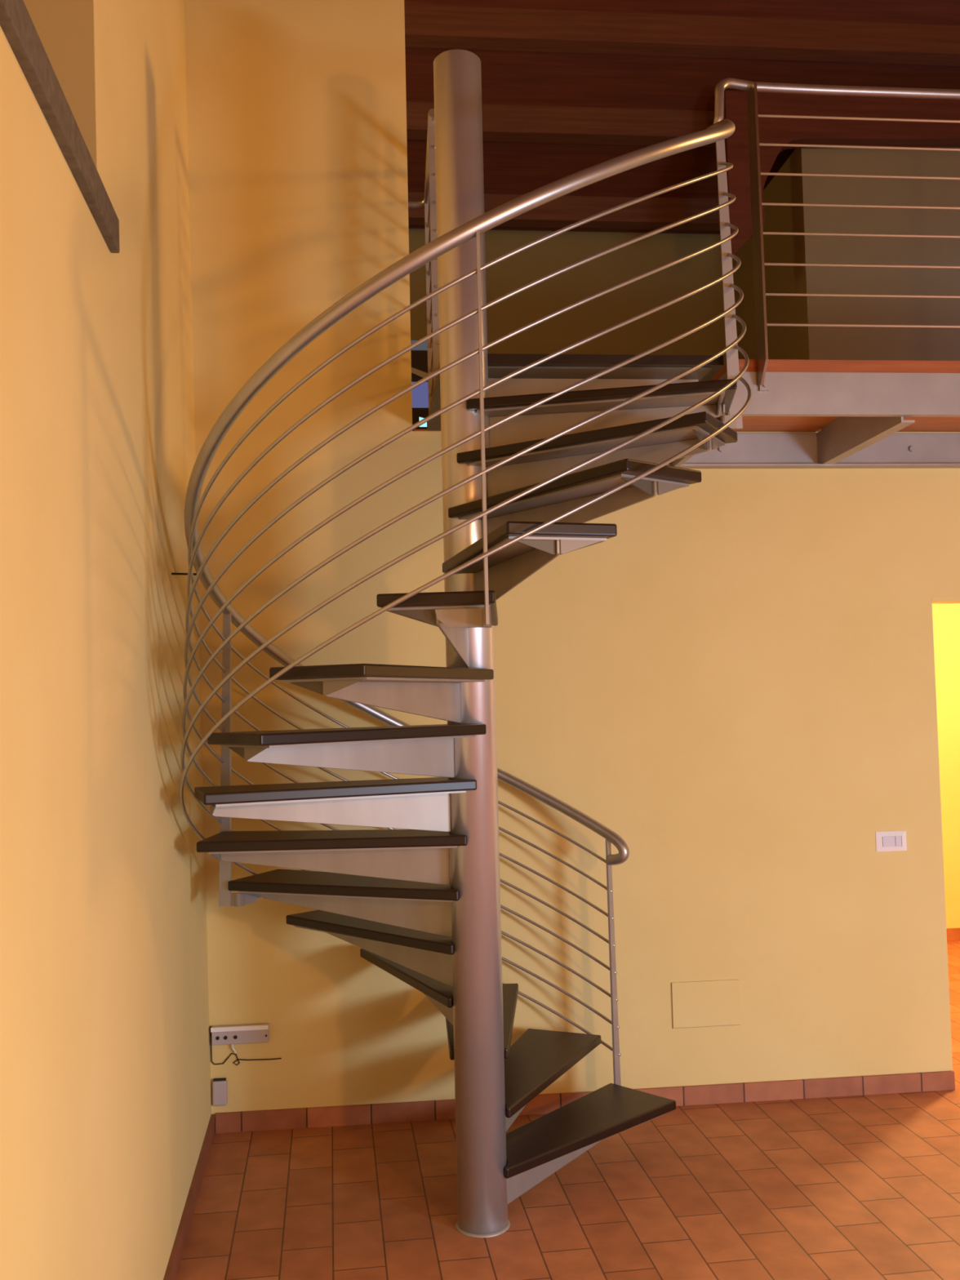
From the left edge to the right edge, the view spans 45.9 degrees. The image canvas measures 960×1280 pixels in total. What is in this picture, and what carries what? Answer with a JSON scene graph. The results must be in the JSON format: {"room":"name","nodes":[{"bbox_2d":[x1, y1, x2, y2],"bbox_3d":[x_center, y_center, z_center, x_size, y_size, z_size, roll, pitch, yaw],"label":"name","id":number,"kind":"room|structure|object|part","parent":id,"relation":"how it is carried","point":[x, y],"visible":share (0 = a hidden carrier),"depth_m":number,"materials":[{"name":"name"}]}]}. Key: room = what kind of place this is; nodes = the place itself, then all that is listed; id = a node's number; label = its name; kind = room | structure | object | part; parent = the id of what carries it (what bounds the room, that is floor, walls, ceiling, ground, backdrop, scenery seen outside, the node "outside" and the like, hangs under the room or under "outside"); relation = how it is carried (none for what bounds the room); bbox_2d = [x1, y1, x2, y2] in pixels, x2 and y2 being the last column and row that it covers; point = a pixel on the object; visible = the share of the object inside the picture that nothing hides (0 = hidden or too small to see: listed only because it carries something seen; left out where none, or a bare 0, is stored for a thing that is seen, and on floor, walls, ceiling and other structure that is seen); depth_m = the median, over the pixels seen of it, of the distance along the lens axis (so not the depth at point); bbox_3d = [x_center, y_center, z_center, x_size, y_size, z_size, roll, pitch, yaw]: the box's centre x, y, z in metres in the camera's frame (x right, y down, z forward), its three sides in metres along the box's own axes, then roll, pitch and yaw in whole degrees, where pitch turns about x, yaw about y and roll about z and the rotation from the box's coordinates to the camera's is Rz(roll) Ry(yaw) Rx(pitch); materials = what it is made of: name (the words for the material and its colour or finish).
{"room":"stairwell","nodes":[
{"label":"stairwell","id":0,"kind":"room"},
{"bbox_2d":[0,0,211,1279],"bbox_3d":[-0.873,-1.573,1.062,0.439,6.600,7.110,-1,-3,-8],"label":"wall","id":1,"kind":"structure","parent":0,"point":[105,1092],"depth_m":2.50,"materials":[{"name":"yellow paint"}]},
{"bbox_2d":[22,0,96,167],"bbox_3d":[-0.977,-2.130,1.578,0.329,2.028,2.274,-1,-3,-6],"label":"wall opening","id":2,"kind":"object","parent":1,"relation":"in","point":[64,28],"depth_m":2.68,"materials":[{"name":"brown paint"}]},
{"bbox_2d":[0,0,119,253],"bbox_3d":[-0.853,-1.072,1.607,0.313,0.087,2.428,-1,-3,-6],"label":"trim","id":3,"kind":"structure","parent":1,"relation":"attached to","point":[16,24],"depth_m":2.19,"materials":[{"name":"brown wood"}]},
{"bbox_2d":[163,1114,214,1279],"bbox_3d":[-0.573,1.680,0.900,0.014,0.074,7.082,-1,-3,-8],"label":"baseboard","id":4,"kind":"structure","parent":1,"relation":"attached to","point":[173,1265],"depth_m":3.65,"materials":[{"name":"tile"}]},
{"bbox_2d":[413,429,440,431],"bbox_3d":[1.425,-0.718,6.625,6.900,0.155,3.606,-1,-3,-6],"label":"floor","id":5,"kind":"structure","parent":0,"point":[414,429],"depth_m":4.66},
{"bbox_2d":[410,339,428,411],"bbox_3d":[-0.390,-1.349,7.394,0.280,1.220,0.095,-1,-3,-6],"label":"window","id":6,"kind":"structure","parent":5,"relation":"on","point":[420,394],"depth_m":7.38,"materials":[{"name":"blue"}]},
{"bbox_3d":[-0.400,-1.923,7.389,0.200,0.065,0.005,-1,-3,-6],"label":"pane","id":7,"kind":"part","parent":6,"relation":"part of","materials":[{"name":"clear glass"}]},
{"bbox_3d":[-0.392,-1.596,7.371,0.200,0.170,0.005,-1,-3,-6],"label":"pane","id":8,"kind":"part","parent":6,"relation":"part of","materials":[{"name":"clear glass"}]},
{"bbox_2d":[412,411,428,431],"bbox_3d":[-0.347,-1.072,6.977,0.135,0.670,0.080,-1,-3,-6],"label":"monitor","id":9,"kind":"object","parent":5,"relation":"on","point":[417,416],"visible":0.12,"depth_m":6.97,"materials":[{"name":"black"}]},
{"bbox_2d":[175,941,959,1279],"bbox_3d":[1.624,1.796,2.530,7.400,0.080,9.900,-1,-3,-6],"label":"floor","id":10,"kind":"structure","parent":0,"point":[865,1187],"depth_m":3.72,"materials":[{"name":"tile"}]},
{"bbox_2d":[171,48,751,1237],"bbox_3d":[-0.025,-0.079,3.807,1.876,3.876,2.071,-2,-3,15],"label":"spiral staircase","id":11,"kind":"structure","parent":10,"relation":"on","point":[536,448],"depth_m":3.56,"materials":[{"name":"metal"}]},
{"bbox_3d":[-0.783,0.502,3.323,0.005,0.036,0.115,0,-3,-19],"label":"plate","id":12,"kind":"part","parent":11,"relation":"part of","materials":[{"name":"grey metal"}]},
{"bbox_3d":[-0.848,0.693,3.621,0.005,0.036,0.115,-1,-3,3],"label":"plate","id":13,"kind":"part","parent":11,"relation":"part of","materials":[{"name":"brown"}]},
{"bbox_3d":[-0.879,0.408,3.905,0.055,1.009,0.008,-2,-3,16],"label":"post","id":14,"kind":"part","parent":11,"relation":"part of","materials":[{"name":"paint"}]},
{"bbox_3d":[-0.679,0.318,3.176,0.005,0.036,0.115,1,-4,-41],"label":"web plate","id":15,"kind":"part","parent":11,"relation":"part of","materials":[{"name":"grey metal"}]},
{"bbox_3d":[-0.801,0.889,3.916,0.060,0.046,0.145,-4,-4,45],"label":"fixing plate","id":16,"kind":"part","parent":11,"relation":"part of","materials":[{"name":"metal"}]},
{"bbox_3d":[-0.792,0.882,3.923,0.005,0.036,0.115,-3,-3,25],"label":"plate","id":17,"kind":"part","parent":11,"relation":"part of","materials":[{"name":"brown"}]},
{"bbox_3d":[-0.609,0.310,3.073,0.005,0.036,0.115,1,-4,-41],"label":"plate","id":18,"kind":"part","parent":11,"relation":"part of","materials":[{"name":"grey metal"}]},
{"bbox_3d":[-0.454,0.128,2.978,0.115,0.036,0.005,-3,-4,27],"label":"web plate","id":19,"kind":"part","parent":11,"relation":"part of","materials":[{"name":"grey metal"}]},
{"bbox_3d":[-0.350,0.122,2.908,0.115,0.036,0.005,-3,-4,27],"label":"plate","id":20,"kind":"part","parent":11,"relation":"part of","materials":[{"name":"brown"}]},
{"bbox_3d":[-0.168,-0.058,2.879,0.115,0.036,0.005,-2,-3,5],"label":"web plate","id":21,"kind":"part","parent":11,"relation":"part of","materials":[{"name":"grey metal"}]},
{"bbox_3d":[-0.214,-1.386,4.955,0.036,1.069,0.008,-1,-3,-6],"label":"post","id":22,"kind":"part","parent":11,"relation":"part of","materials":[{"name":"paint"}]},
{"bbox_3d":[-0.200,-1.835,4.625,0.012,0.012,0.730,-1,-3,-4],"label":"rod","id":23,"kind":"part","parent":11,"relation":"part of","materials":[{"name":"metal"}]},
{"bbox_3d":[-0.195,-1.621,4.613,0.012,0.012,0.730,-1,-3,-4],"label":"rod","id":24,"kind":"part","parent":11,"relation":"part of","materials":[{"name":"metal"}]},
{"bbox_3d":[-0.198,-1.728,4.619,0.012,0.012,0.730,-1,-3,-4],"label":"rod","id":25,"kind":"part","parent":11,"relation":"part of","materials":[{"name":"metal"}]},
{"bbox_3d":[-0.193,-1.514,4.607,0.012,0.012,0.730,-1,-3,-4],"label":"rod","id":26,"kind":"part","parent":11,"relation":"part of","materials":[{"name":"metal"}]},
{"bbox_3d":[-0.191,-1.408,4.601,0.012,0.012,0.730,-1,-3,-4],"label":"rod","id":27,"kind":"part","parent":11,"relation":"part of","materials":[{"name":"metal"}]},
{"bbox_3d":[-0.166,-1.436,4.248,0.036,1.049,0.008,-1,-3,-6],"label":"post","id":28,"kind":"part","parent":11,"relation":"part of","materials":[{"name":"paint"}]},
{"bbox_3d":[-0.186,-1.194,4.590,0.012,0.012,0.730,-1,-3,-4],"label":"rod","id":29,"kind":"part","parent":11,"relation":"part of","materials":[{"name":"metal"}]},
{"bbox_3d":[-0.188,-1.301,4.596,0.012,0.012,0.730,-1,-3,-4],"label":"rod","id":30,"kind":"part","parent":11,"relation":"part of","materials":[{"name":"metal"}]},
{"bbox_3d":[-0.183,-1.087,4.584,0.012,0.012,0.730,-1,-3,-4],"label":"rod","id":31,"kind":"part","parent":11,"relation":"part of","materials":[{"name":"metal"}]},
{"bbox_3d":[-0.049,-0.432,3.705,1.778,2.543,1.791,-1,-3,-6],"label":"handrail","id":32,"kind":"part","parent":11,"relation":"part of","materials":[{"name":"metal"}]},
{"bbox_3d":[-0.042,-0.374,3.702,1.770,2.435,1.771,-1,-3,-6],"label":"rod","id":33,"kind":"part","parent":11,"relation":"part of","materials":[{"name":"metal"}]},
{"bbox_3d":[-0.045,-0.062,2.853,0.115,0.036,0.005,-2,-3,5],"label":"plate","id":34,"kind":"part","parent":11,"relation":"part of","materials":[{"name":"brown"}]},
{"bbox_3d":[-0.040,-0.271,3.696,1.779,2.435,1.780,-1,-3,-6],"label":"rod","id":35,"kind":"part","parent":11,"relation":"part of","materials":[{"name":"metal"}]},
{"bbox_3d":[-0.037,-0.167,3.691,1.788,2.435,1.789,-1,-3,-6],"label":"rod","id":36,"kind":"part","parent":11,"relation":"part of","materials":[{"name":"metal"}]},
{"bbox_3d":[-0.042,-0.057,2.824,0.136,0.046,0.077,-1,-3,-6],"label":"fixing plate","id":37,"kind":"part","parent":11,"relation":"part of","materials":[{"name":"metal"}]},
{"bbox_3d":[-0.035,-0.064,3.685,1.796,2.435,1.798,-1,-3,-6],"label":"rod","id":38,"kind":"part","parent":11,"relation":"part of","materials":[{"name":"metal"}]},
{"bbox_3d":[-0.033,0.040,3.680,1.805,2.435,1.806,-1,-3,-6],"label":"rod","id":39,"kind":"part","parent":11,"relation":"part of","materials":[{"name":"metal"}]},
{"bbox_3d":[-0.030,0.143,3.674,1.814,2.435,1.815,-1,-3,-6],"label":"rod","id":40,"kind":"part","parent":11,"relation":"part of","materials":[{"name":"metal"}]},
{"bbox_3d":[-0.028,0.247,3.668,1.823,2.435,1.824,-1,-3,-6],"label":"rod","id":41,"kind":"part","parent":11,"relation":"part of","materials":[{"name":"metal"}]},
{"bbox_3d":[-0.025,0.350,3.663,1.832,2.435,1.833,-1,-3,-6],"label":"rod","id":42,"kind":"part","parent":11,"relation":"part of","materials":[{"name":"metal"}]},
{"bbox_3d":[0.006,-0.536,2.822,0.008,1.000,0.055,-1,-3,-3],"label":"post","id":43,"kind":"part","parent":11,"relation":"part of","materials":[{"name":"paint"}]},
{"bbox_3d":[0.138,-0.237,2.897,0.115,0.036,0.005,0,-3,-17],"label":"web plate","id":44,"kind":"part","parent":11,"relation":"part of","materials":[{"name":"grey metal"}]},
{"bbox_3d":[0.261,-0.239,2.918,0.115,0.036,0.005,0,-3,-17],"label":"plate","id":45,"kind":"part","parent":11,"relation":"part of","materials":[{"name":"grey metal"}]},
{"bbox_3d":[0.511,1.266,4.338,0.008,1.016,0.055,-4,-4,35],"label":"post","id":46,"kind":"part","parent":11,"relation":"part of","materials":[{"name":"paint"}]},
{"bbox_3d":[0.418,-0.410,3.029,0.115,0.036,0.005,1,-4,-39],"label":"web plate","id":47,"kind":"part","parent":11,"relation":"part of","materials":[{"name":"grey metal"}]},
{"bbox_3d":[0.525,-0.409,3.095,0.115,0.036,0.005,1,-4,-39],"label":"plate","id":48,"kind":"part","parent":11,"relation":"part of","materials":[{"name":"grey metal"}]},
{"bbox_3d":[0.633,-0.577,3.259,0.005,0.036,0.115,-3,-4,29],"label":"web plate","id":49,"kind":"part","parent":11,"relation":"part of","materials":[{"name":"grey metal"}]},
{"bbox_3d":[0.707,-0.573,3.360,0.005,0.036,0.115,-3,-4,29],"label":"plate","id":50,"kind":"part","parent":11,"relation":"part of","materials":[{"name":"grey metal"}]},
{"bbox_3d":[0.749,-0.737,3.554,0.005,0.036,0.115,-2,-3,7],"label":"web plate","id":51,"kind":"part","parent":11,"relation":"part of","materials":[{"name":"grey metal"}]},
{"bbox_3d":[0.809,-0.724,3.683,0.083,0.046,0.147,-1,-3,-6],"label":"fixing plate","id":52,"kind":"part","parent":11,"relation":"part of","materials":[{"name":"metal"}]},
{"bbox_3d":[0.829,-1.198,3.772,0.055,1.001,0.008,-1,-3,-2],"label":"post","id":53,"kind":"part","parent":11,"relation":"part of","materials":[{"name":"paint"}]},
{"bbox_2d":[408,228,726,381],"bbox_3d":[1.215,-1.863,8.544,6.900,2.500,0.120,-1,-3,-6],"label":"wall","id":54,"kind":"structure","parent":0,"point":[581,322],"depth_m":8.49,"materials":[{"name":"brown paint"}]},
{"bbox_2d":[184,0,959,1132],"bbox_3d":[1.583,-1.418,4.923,6.900,6.600,0.120,-1,-3,-6],"label":"wall","id":55,"kind":"structure","parent":0,"point":[736,682],"depth_m":4.66,"materials":[{"name":"yellow paint"}]},
{"bbox_2d":[212,1077,227,1106],"bbox_3d":[-1.014,1.762,4.415,0.056,0.102,0.024,-1,-3,-6],"label":"wall socket","id":56,"kind":"object","parent":55,"relation":"attached to","point":[219,1085],"visible":1,"depth_m":4.40,"materials":[{"name":"grey plastic"}]},
{"bbox_2d":[210,1022,269,1044],"bbox_3d":[-0.936,1.540,4.424,0.220,0.070,0.044,-1,-3,-6],"label":"junction box","id":57,"kind":"object","parent":55,"relation":"attached to","point":[228,1034],"visible":1,"depth_m":4.41,"materials":[{"name":"grey plastic"}]},
{"bbox_2d":[231,1044,236,1053],"bbox_3d":[-0.961,1.596,4.423,0.022,0.040,0.009,-1,-3,-6],"label":"cable","id":58,"kind":"object","parent":57,"relation":"hanging from","point":[232,1045],"visible":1,"depth_m":4.42,"materials":[{"name":"white plastic"}]},
{"bbox_2d":[209,1026,281,1065],"bbox_3d":[-0.918,1.586,4.438,0.274,0.157,0.004,-1,-3,-6],"label":"cable","id":59,"kind":"object","parent":57,"relation":"hanging from","point":[237,1059],"visible":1,"depth_m":4.43,"materials":[{"name":"black plastic"}]},
{"bbox_2d":[215,1071,955,1133],"bbox_3d":[0.471,1.856,4.561,3.015,0.074,0.013,-1,-3,-6],"label":"baseboard","id":60,"kind":"structure","parent":55,"relation":"attached to","point":[542,1104],"depth_m":4.56,"materials":[{"name":"tile"}]},
{"bbox_2d":[671,979,740,1028],"bbox_3d":[0.923,1.488,4.630,0.286,0.184,0.006,-1,-3,-6],"label":"access panel","id":61,"kind":"object","parent":55,"relation":"attached to","point":[708,1003],"visible":1,"depth_m":4.63,"materials":[{"name":"beige paint"}]},
{"bbox_2d":[666,359,959,468],"bbox_3d":[2.631,-0.877,4.532,4.690,0.230,0.801,-1,-3,-6],"label":"platform","id":62,"kind":"object","parent":55,"relation":"attached to","point":[855,408],"visible":0.6,"depth_m":4.20,"materials":[{"name":"metal"}]},
{"bbox_2d":[713,77,959,391],"bbox_3d":[2.899,-1.456,4.143,4.193,1.102,0.093,-1,-3,-6],"label":"balcony railing","id":63,"kind":"object","parent":62,"relation":"attached to","point":[753,87],"visible":0.94,"depth_m":3.97,"materials":[{"name":"metal"}]},
{"bbox_3d":[0.969,-1.414,3.949,0.009,1.057,0.091,-1,-3,-6],"label":"post","id":64,"kind":"part","parent":63,"relation":"part of","materials":[{"name":"silver metal"}]},
{"bbox_3d":[2.886,-1.904,4.192,4.194,0.202,0.077,-1,-3,-6],"label":"handrail","id":65,"kind":"part","parent":63,"relation":"part of","materials":[{"name":"metal"}]},
{"bbox_3d":[2.971,-1.870,4.163,4.032,0.009,0.009,-1,-3,-6],"label":"rod","id":66,"kind":"part","parent":63,"relation":"part of","materials":[{"name":"silver metal"}]},
{"bbox_3d":[2.973,-1.767,4.158,4.032,0.009,0.009,-1,-3,-6],"label":"rod","id":67,"kind":"part","parent":63,"relation":"part of","materials":[{"name":"silver metal"}]},
{"bbox_3d":[2.975,-1.662,4.152,4.032,0.009,0.009,-1,-3,-6],"label":"rod","id":68,"kind":"part","parent":63,"relation":"part of","materials":[{"name":"silver metal"}]},
{"bbox_3d":[2.978,-1.554,4.146,4.032,0.009,0.009,-1,-3,-6],"label":"rod","id":69,"kind":"part","parent":63,"relation":"part of","materials":[{"name":"silver metal"}]},
{"bbox_3d":[2.980,-1.450,4.141,4.032,0.009,0.009,-1,-3,-6],"label":"rod","id":70,"kind":"part","parent":63,"relation":"part of","materials":[{"name":"silver metal"}]},
{"bbox_3d":[2.983,-1.341,4.135,4.032,0.009,0.009,-1,-3,-6],"label":"rod","id":71,"kind":"part","parent":63,"relation":"part of","materials":[{"name":"silver metal"}]},
{"bbox_3d":[2.985,-1.234,4.129,4.032,0.009,0.009,-1,-3,-6],"label":"rod","id":72,"kind":"part","parent":63,"relation":"part of","materials":[{"name":"silver metal"}]},
{"bbox_3d":[2.987,-1.127,4.123,4.032,0.009,0.009,-1,-3,-6],"label":"rod","id":73,"kind":"part","parent":63,"relation":"part of","materials":[{"name":"silver metal"}]},
{"bbox_2d":[875,831,906,851],"bbox_3d":[1.723,0.843,4.742,0.132,0.082,0.012,-1,-3,-6],"label":"light switch","id":74,"kind":"object","parent":55,"relation":"attached to","point":[887,841],"visible":1,"depth_m":4.74,"materials":[{"name":"white plastic"}]},
{"bbox_2d":[404,0,959,234],"bbox_3d":[1.444,-3.987,3.344,7.400,1.377,10.900,-1,-3,-6],"label":"ceiling","id":75,"kind":"structure","parent":0,"point":[512,77],"depth_m":7.26,"materials":[{"name":"brown wood"}]},
{"bbox_2d":[408,191,719,231],"bbox_3d":[1.171,-3.118,8.269,6.780,0.190,0.130,-1,-3,-6],"label":"ceiling beam","id":76,"kind":"structure","parent":75,"relation":"attached to","point":[652,213],"depth_m":8.19,"materials":[{"name":"brown wood"}]},
{"bbox_2d":[406,102,795,149],"bbox_3d":[1.238,-3.412,7.538,6.780,0.190,0.130,-1,-3,-6],"label":"ceiling beam","id":77,"kind":"structure","parent":75,"relation":"attached to","point":[500,122],"depth_m":7.43,"materials":[{"name":"brown wood"}]},
{"bbox_2d":[404,4,959,66],"bbox_3d":[1.299,-3.673,6.884,6.780,0.190,0.130,-1,-3,-6],"label":"ceiling beam","id":78,"kind":"structure","parent":75,"relation":"attached to","point":[429,26],"depth_m":6.83,"materials":[{"name":"brown wood"}]},
{"bbox_2d":[732,147,959,360],"bbox_3d":[3.361,-1.961,7.971,2.740,2.385,1.410,-1,-3,-6],"label":"wall","id":79,"kind":"structure","parent":0,"point":[792,343],"depth_m":7.22,"materials":[{"name":"beige paint"}]},
{"bbox_2d":[723,90,959,254],"bbox_3d":[3.099,-2.901,7.208,3.160,1.060,0.120,-1,-3,-6],"label":"beam","id":80,"kind":"structure","parent":79,"relation":"on","point":[771,130],"depth_m":7.07,"materials":[{"name":"brown wood"}]},
{"bbox_2d":[932,603,959,928],"bbox_3d":[2.686,0.626,6.314,3.100,2.620,2.659,-1,-3,-6],"label":"wall","id":81,"kind":"structure","parent":0,"point":[946,616],"depth_m":7.57,"materials":[{"name":"yellow paint"}]},
{"bbox_2d":[931,597,959,604],"bbox_3d":[2.367,-0.176,4.931,0.894,0.015,0.114,-1,-3,-6],"label":"trim","id":82,"kind":"structure","parent":81,"relation":"attached to","point":[940,600],"depth_m":4.84,"materials":[{"name":"yellow paint"}]},
{"bbox_2d":[946,928,959,942],"bbox_3d":[2.597,1.959,7.439,2.900,0.085,0.015,-1,-3,-6],"label":"baseboard","id":83,"kind":"structure","parent":81,"relation":"attached to","point":[953,934],"depth_m":7.49,"materials":[{"name":"tile"}]}
]}

